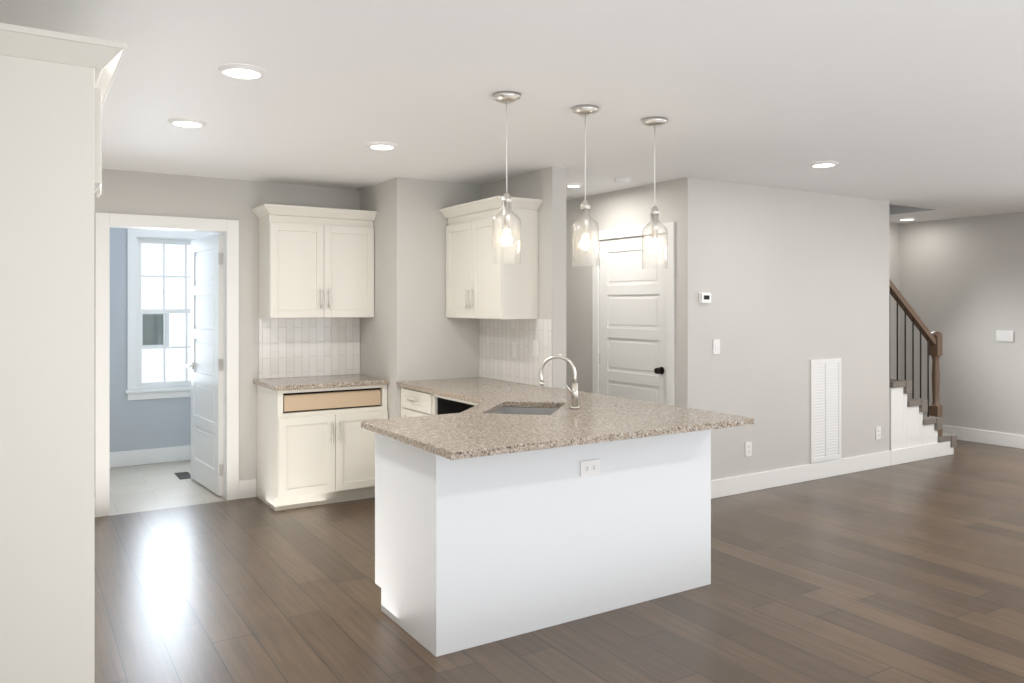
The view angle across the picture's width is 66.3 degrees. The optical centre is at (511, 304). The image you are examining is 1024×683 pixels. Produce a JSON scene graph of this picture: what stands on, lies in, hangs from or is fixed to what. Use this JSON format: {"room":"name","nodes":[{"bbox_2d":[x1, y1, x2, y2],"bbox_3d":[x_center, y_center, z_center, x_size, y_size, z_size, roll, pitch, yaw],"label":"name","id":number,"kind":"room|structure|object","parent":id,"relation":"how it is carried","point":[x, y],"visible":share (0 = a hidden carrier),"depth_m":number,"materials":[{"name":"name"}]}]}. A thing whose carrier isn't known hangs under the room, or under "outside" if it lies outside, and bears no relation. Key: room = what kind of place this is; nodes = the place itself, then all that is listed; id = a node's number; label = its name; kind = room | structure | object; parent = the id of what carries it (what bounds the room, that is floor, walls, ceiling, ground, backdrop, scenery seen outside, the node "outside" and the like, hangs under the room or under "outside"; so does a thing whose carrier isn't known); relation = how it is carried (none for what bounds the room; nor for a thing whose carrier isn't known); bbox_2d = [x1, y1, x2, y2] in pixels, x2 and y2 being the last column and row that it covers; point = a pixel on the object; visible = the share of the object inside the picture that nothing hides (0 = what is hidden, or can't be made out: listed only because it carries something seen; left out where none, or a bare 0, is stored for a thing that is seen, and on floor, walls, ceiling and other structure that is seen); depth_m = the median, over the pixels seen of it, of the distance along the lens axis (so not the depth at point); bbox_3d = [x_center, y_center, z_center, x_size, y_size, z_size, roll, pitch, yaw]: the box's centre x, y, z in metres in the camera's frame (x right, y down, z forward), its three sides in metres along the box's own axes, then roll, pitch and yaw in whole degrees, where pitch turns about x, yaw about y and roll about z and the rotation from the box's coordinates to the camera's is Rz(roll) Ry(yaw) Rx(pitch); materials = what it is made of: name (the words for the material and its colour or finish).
{"room":"kitchen","nodes":[
{"label":"kitchen","id":0,"kind":"room"},
{"bbox_2d":[110,228,190,451],"bbox_3d":[-3.404,0.265,7.497,2.400,2.470,0.120,0,0,-32],"label":"wall","id":1,"kind":"structure","parent":0,"point":[149,424],"depth_m":7.30,"materials":[{"name":"paint"}]},
{"bbox_2d":[110,445,190,467],"bbox_3d":[-3.389,1.430,7.426,1.750,0.140,0.015,0,0,-32],"label":"baseboard","id":2,"kind":"structure","parent":1,"relation":"attached to","point":[178,453],"depth_m":7.40,"materials":[{"name":"white wood"}]},
{"bbox_2d":[125,228,222,399],"bbox_3d":[-3.247,0.072,7.566,0.890,1.635,0.169,0,0,-32],"label":"window","id":3,"kind":"structure","parent":1,"relation":"in","point":[137,389],"depth_m":7.42,"materials":[{"name":"white wood"}]},
{"bbox_2d":[94,460,256,517],"bbox_3d":[-2.913,1.550,6.713,2.400,0.100,1.970,0,0,-32],"label":"floor","id":4,"kind":"structure","parent":0,"point":[144,487],"depth_m":6.37,"materials":[{"name":"white tile"}]},
{"bbox_2d":[174,472,190,478],"bbox_3d":[-2.882,1.497,6.880,0.110,0.006,0.280,0,0,-32],"label":"floor vent","id":5,"kind":"object","parent":4,"relation":"in","point":[183,475],"visible":0.86,"depth_m":6.87,"materials":[{"name":"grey metal"}]},
{"bbox_2d":[94,169,359,496],"bbox_3d":[-2.572,0.265,5.859,2.970,2.470,0.120,0,0,-32],"label":"wall","id":6,"kind":"structure","parent":0,"point":[142,193],"depth_m":6.08,"materials":[{"name":"beige paint"}]},
{"bbox_2d":[95,212,238,516],"bbox_3d":[-2.568,0.422,5.862,0.983,2.155,0.156,0,0,-32],"label":"door frame","id":7,"kind":"structure","parent":6,"relation":"attached to","point":[106,222],"depth_m":5.78,"materials":[{"name":"white wood"}]},
{"bbox_2d":[186,234,222,495],"bbox_3d":[-2.513,0.466,6.438,0.151,2.045,0.804,0,0,-37],"label":"door","id":8,"kind":"structure","parent":6,"relation":"in","point":[206,366],"depth_m":6.36,"materials":[{"name":"white wood"}]},
{"bbox_2d":[259,317,359,378],"bbox_3d":[-1.633,0.340,6.369,0.832,0.478,0.010,0,0,-32],"label":"backsplash","id":9,"kind":"structure","parent":6,"relation":"attached to","point":[297,347],"depth_m":6.35,"materials":[{"name":"tile"}]},
{"bbox_2d":[252,204,376,317],"bbox_3d":[-1.557,-0.325,6.196,0.888,0.850,0.384,0,0,-32],"label":"upper cabinet","id":10,"kind":"object","parent":6,"relation":"attached to","point":[316,262],"visible":1,"depth_m":6.07,"materials":[{"name":"white paint"}]},
{"bbox_2d":[360,166,565,418],"bbox_3d":[-0.481,0.265,6.120,0.850,2.470,1.900,0,0,-32],"label":"wall","id":11,"kind":"structure","parent":0,"point":[410,331],"depth_m":6.05,"materials":[{"name":"beige paint"}]},
{"bbox_2d":[439,196,542,318],"bbox_3d":[-0.174,-0.325,5.849,0.374,0.850,0.886,0,0,-32],"label":"upper cabinet","id":12,"kind":"object","parent":11,"relation":"attached to","point":[480,284],"visible":0.94,"depth_m":5.61,"materials":[{"name":"white paint"}]},
{"bbox_2d":[479,319,551,387],"bbox_3d":[0.008,0.340,5.902,0.010,0.478,1.004,0,0,-32],"label":"backsplash","id":13,"kind":"structure","parent":11,"relation":"attached to","point":[497,338],"depth_m":5.86,"materials":[{"name":"tile"}]},
{"bbox_2d":[533,340,538,356],"bbox_3d":[0.171,0.310,5.620,0.009,0.116,0.072,0,0,-32],"label":"outlet","id":14,"kind":"object","parent":13,"relation":"attached to","point":[535,347],"visible":1,"depth_m":5.61,"materials":[{"name":"white plastic"}]},
{"bbox_2d":[0,0,1023,222],"bbox_3d":[2.252,-1.020,4.228,9.650,0.100,10.010,0,0,-32],"label":"ceiling","id":15,"kind":"structure","parent":0,"point":[910,108],"depth_m":3.58,"materials":[{"name":"paint"}]},
{"bbox_2d":[168,118,206,127],"bbox_3d":[-1.719,-0.963,4.151,0.194,0.013,0.194,0,0,-32],"label":"recessed light","id":16,"kind":"object","parent":15,"relation":"in","point":[189,122],"visible":1,"depth_m":4.12,"materials":[{"name":"white plastic"}]},
{"bbox_2d":[218,64,266,78],"bbox_3d":[-1.114,-0.963,3.244,0.194,0.013,0.194,0,0,-32],"label":"recessed light","id":17,"kind":"object","parent":15,"relation":"in","point":[241,71],"visible":1,"depth_m":3.21,"materials":[{"name":"white plastic"}]},
{"bbox_2d":[366,142,397,149],"bbox_3d":[-0.789,-0.963,4.758,0.194,0.013,0.194,0,0,-32],"label":"recessed light","id":18,"kind":"object","parent":15,"relation":"in","point":[381,146],"visible":1,"depth_m":4.73,"materials":[{"name":"white plastic"}]},
{"bbox_2d":[492,91,520,263],"bbox_3d":[-0.025,-0.580,3.615,0.132,0.779,0.132,0,0,-32],"label":"pendant light","id":19,"kind":"object","parent":15,"relation":"hanging from","point":[506,97],"visible":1,"depth_m":3.60,"materials":[{"name":"clear glass"}]},
{"bbox_2d":[566,183,581,186],"bbox_3d":[0.497,-0.963,6.321,0.144,0.013,0.144,0,0,-32],"label":"recessed light","id":20,"kind":"object","parent":15,"relation":"in","point":[574,185],"visible":0.9,"depth_m":6.28,"materials":[{"name":"white plastic"}]},
{"bbox_2d":[572,105,598,266],"bbox_3d":[0.361,-0.580,3.856,0.132,0.779,0.132,0,0,-32],"label":"pendant light","id":21,"kind":"object","parent":15,"relation":"hanging from","point":[585,111],"visible":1,"depth_m":3.84,"materials":[{"name":"clear glass"}]},
{"bbox_2d":[614,178,630,183],"bbox_3d":[0.850,-0.953,6.022,0.130,0.033,0.130,0,0,-32],"label":"smoke detector","id":22,"kind":"object","parent":15,"relation":"attached to","point":[622,180],"visible":1,"depth_m":5.98,"materials":[{"name":"white plastic"}]},
{"bbox_2d":[642,117,667,268],"bbox_3d":[0.746,-0.580,4.098,0.132,0.779,0.132,0,0,-32],"label":"pendant light","id":23,"kind":"object","parent":15,"relation":"hanging from","point":[653,122],"visible":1,"depth_m":4.08,"materials":[{"name":"clear glass"}]},
{"bbox_2d":[809,161,838,167],"bbox_3d":[2.139,-0.963,5.379,0.194,0.013,0.194,0,0,-32],"label":"recessed light","id":24,"kind":"object","parent":15,"relation":"in","point":[824,164],"visible":1,"depth_m":5.33,"materials":[{"name":"white plastic"}]},
{"bbox_2d":[898,218,916,220],"bbox_3d":[4.440,-0.963,8.805,0.194,0.013,0.194,0,0,-32],"label":"recessed light","id":25,"kind":"object","parent":15,"relation":"in","point":[903,219],"visible":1,"depth_m":8.77,"materials":[{"name":"white plastic"}]},
{"bbox_2d":[94,440,1023,682],"bbox_3d":[2.555,1.550,3.745,9.650,0.100,8.870,0,0,-32],"label":"floor","id":26,"kind":"structure","parent":0,"point":[911,572],"depth_m":3.98,"materials":[{"name":"brown wood"}]},
{"bbox_2d":[0,23,125,682],"bbox_3d":[-1.730,0.375,2.483,0.804,2.250,1.077,0,0,-32],"label":"tall cabinet","id":27,"kind":"object","parent":26,"relation":"on","point":[54,87],"visible":1,"depth_m":2.19,"materials":[{"name":"white paint"}]},
{"bbox_2d":[257,385,387,510],"bbox_3d":[-1.470,1.058,6.090,0.847,0.885,0.652,0,0,-32],"label":"base cabinet","id":28,"kind":"object","parent":26,"relation":"on","point":[315,447],"visible":0.9,"depth_m":5.83,"materials":[{"name":"white paint"}]},
{"bbox_2d":[253,374,388,390],"bbox_3d":[-1.487,0.597,6.093,0.877,0.034,0.633,0,0,-32],"label":"countertop","id":29,"kind":"structure","parent":28,"relation":"on","point":[308,382],"depth_m":5.94,"materials":[{"name":"stone"}]},
{"bbox_2d":[401,387,466,417],"bbox_3d":[-0.407,1.058,5.893,0.714,0.884,0.576,0,0,-32],"label":"base cabinet","id":30,"kind":"object","parent":26,"relation":"on","point":[410,399],"depth_m":5.66,"materials":[{"name":"white wood"}]},
{"bbox_2d":[435,394,472,402],"bbox_3d":[-0.086,0.628,5.382,0.674,0.024,0.630,0,0,-32],"label":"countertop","id":31,"kind":"structure","parent":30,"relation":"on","point":[453,400],"depth_m":5.33,"materials":[{"name":"beige stone"}]},
{"bbox_2d":[375,433,534,656],"bbox_3d":[-0.298,1.058,3.768,0.500,0.884,0.660,0,0,-32],"label":"base cabinet","id":32,"kind":"object","parent":26,"relation":"on","point":[473,552],"depth_m":3.49,"materials":[{"name":"white wood"}]},
{"bbox_2d":[361,377,753,459],"bbox_3d":[-0.228,0.597,4.725,1.755,0.034,2.748,0,0,-32],"label":"countertop","id":33,"kind":"structure","parent":32,"relation":"on","point":[480,429],"depth_m":3.90,"materials":[{"name":"stone"}]},
{"bbox_2d":[493,407,558,414],"bbox_3d":[0.079,0.716,4.429,0.440,0.200,0.600,0,0,13],"label":"undermount sink","id":34,"kind":"object","parent":33,"relation":"in","point":[528,410],"visible":0.04,"depth_m":4.71,"materials":[{"name":"silver metal"}]},
{"bbox_2d":[539,355,579,408],"bbox_3d":[0.269,0.430,4.406,0.177,0.298,0.179,0,0,-32],"label":"faucet","id":35,"kind":"object","parent":33,"relation":"on","point":[573,393],"visible":1,"depth_m":4.38,"materials":[{"name":"silver metal"}]},
{"bbox_2d":[580,459,599,476],"bbox_3d":[0.377,0.784,3.771,0.116,0.072,0.008,0,0,-32],"label":"outlet","id":36,"kind":"object","parent":32,"relation":"attached to","point":[589,467],"visible":1,"depth_m":3.77,"materials":[{"name":"white plastic"}]},
{"bbox_2d":[415,403,538,574],"bbox_3d":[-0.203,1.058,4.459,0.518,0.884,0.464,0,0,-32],"label":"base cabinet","id":37,"kind":"object","parent":26,"relation":"on","point":[419,411],"depth_m":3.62,"materials":[{"name":"white wood"}]},
{"bbox_2d":[889,279,956,465],"bbox_3d":[2.728,0.233,7.465,3.415,2.535,1.148,0,0,-32],"label":"staircase","id":38,"kind":"structure","parent":26,"relation":"on","point":[915,434],"depth_m":7.57,"materials":[{"name":"white wood"}]},
{"bbox_2d":[566,177,698,408],"bbox_3d":[0.837,0.265,6.852,0.120,2.470,2.060,0,0,-32],"label":"wall","id":39,"kind":"structure","parent":0,"point":[677,201],"depth_m":6.32,"materials":[{"name":"beige paint"}]},
{"bbox_2d":[599,234,665,403],"bbox_3d":[1.006,0.463,6.505,0.165,2.050,0.866,0,0,-32],"label":"pantry door","id":40,"kind":"structure","parent":39,"relation":"in","point":[632,358],"depth_m":6.49,"materials":[{"name":"white wood"}]},
{"bbox_2d":[592,222,674,405],"bbox_3d":[1.036,0.427,6.518,0.138,2.145,1.012,0,0,-32],"label":"door frame","id":41,"kind":"structure","parent":39,"relation":"attached to","point":[628,232],"depth_m":6.27,"materials":[{"name":"white wood"}]},
{"bbox_2d":[699,179,888,479],"bbox_3d":[2.449,0.265,6.719,2.470,2.470,0.120,0,0,-32],"label":"wall","id":42,"kind":"structure","parent":0,"point":[793,282],"depth_m":6.55,"materials":[{"name":"beige paint"}]},
{"bbox_2d":[713,339,719,354],"bbox_3d":[1.594,0.327,6.104,0.072,0.116,0.009,0,0,-32],"label":"light switch","id":43,"kind":"object","parent":42,"relation":"attached to","point":[716,346],"visible":1,"depth_m":6.10,"materials":[{"name":"white plastic"}]},
{"bbox_2d":[745,441,751,456],"bbox_3d":[1.901,1.158,6.297,0.072,0.116,0.008,0,0,-32],"label":"outlet","id":44,"kind":"object","parent":42,"relation":"attached to","point":[748,448],"visible":1,"depth_m":6.29,"materials":[{"name":"white plastic"}]},
{"bbox_2d":[711,451,890,498],"bbox_3d":[2.427,1.430,6.626,2.605,0.140,0.015,0,0,-32],"label":"baseboard","id":45,"kind":"structure","parent":42,"relation":"attached to","point":[728,486],"depth_m":6.60,"materials":[{"name":"white wood"}]},
{"bbox_2d":[810,358,840,462],"bbox_3d":[2.731,0.911,6.815,0.410,0.883,0.012,0,0,-32],"label":"air vent","id":46,"kind":"object","parent":42,"relation":"in","point":[825,409],"visible":1,"depth_m":6.81,"materials":[{"name":"white plastic"}]},
{"bbox_2d":[876,426,880,439],"bbox_3d":[3.378,1.180,7.223,0.072,0.116,0.008,0,0,-32],"label":"outlet","id":47,"kind":"object","parent":42,"relation":"attached to","point":[878,432],"visible":1,"depth_m":7.22,"materials":[{"name":"white plastic"}]},
{"bbox_2d":[889,223,898,378],"bbox_3d":[2.693,0.265,8.194,4.450,2.470,0.120,0,0,-32],"label":"wall","id":48,"kind":"structure","parent":0,"point":[894,253],"depth_m":9.27,"materials":[{"name":"beige paint"}]},
{"bbox_2d":[899,212,1023,434],"bbox_3d":[6.772,0.265,5.990,0.120,2.470,8.190,0,0,-32],"label":"wall","id":49,"kind":"structure","parent":0,"point":[961,285],"depth_m":8.64,"materials":[{"name":"beige paint"}]},
{"bbox_2d":[943,425,1023,448],"bbox_3d":[6.708,1.430,5.967,0.015,0.140,7.920,0,0,-32],"label":"baseboard","id":50,"kind":"structure","parent":49,"relation":"attached to","point":[966,434],"depth_m":8.47,"materials":[{"name":"white wood"}]},
{"bbox_2d":[996,330,1012,341],"bbox_3d":[5.231,0.329,8.321,0.009,0.116,0.170,0,0,-32],"label":"light switch","id":51,"kind":"object","parent":49,"relation":"attached to","point":[1003,335],"visible":1,"depth_m":8.32,"materials":[{"name":"white plastic"}]},
{"label":"outside","id":52,"kind":"structure","parent":0,"visible":0},
{"bbox_2d":[141,243,190,382],"bbox_3d":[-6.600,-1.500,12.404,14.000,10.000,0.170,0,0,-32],"label":"window panes","id":53,"kind":"structure","parent":52,"point":[154,299],"depth_m":12.93,"materials":[{"name":"glass"}]},
{"bbox_3d":[1.482,-0.054,6.035,0.115,0.085,0.006,0,0,-32],"label":"thermostat","id":54,"kind":"object","parent":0,"visible":0},
{"bbox_2d":[700,293,710,302],"bbox_3d":[1.489,-0.054,6.024,0.100,0.072,0.020,0,0,-32],"label":"thermostat","id":55,"kind":"object","parent":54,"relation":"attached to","point":[705,297],"visible":1,"depth_m":6.01,"materials":[{"name":"white plastic"}]}
]}

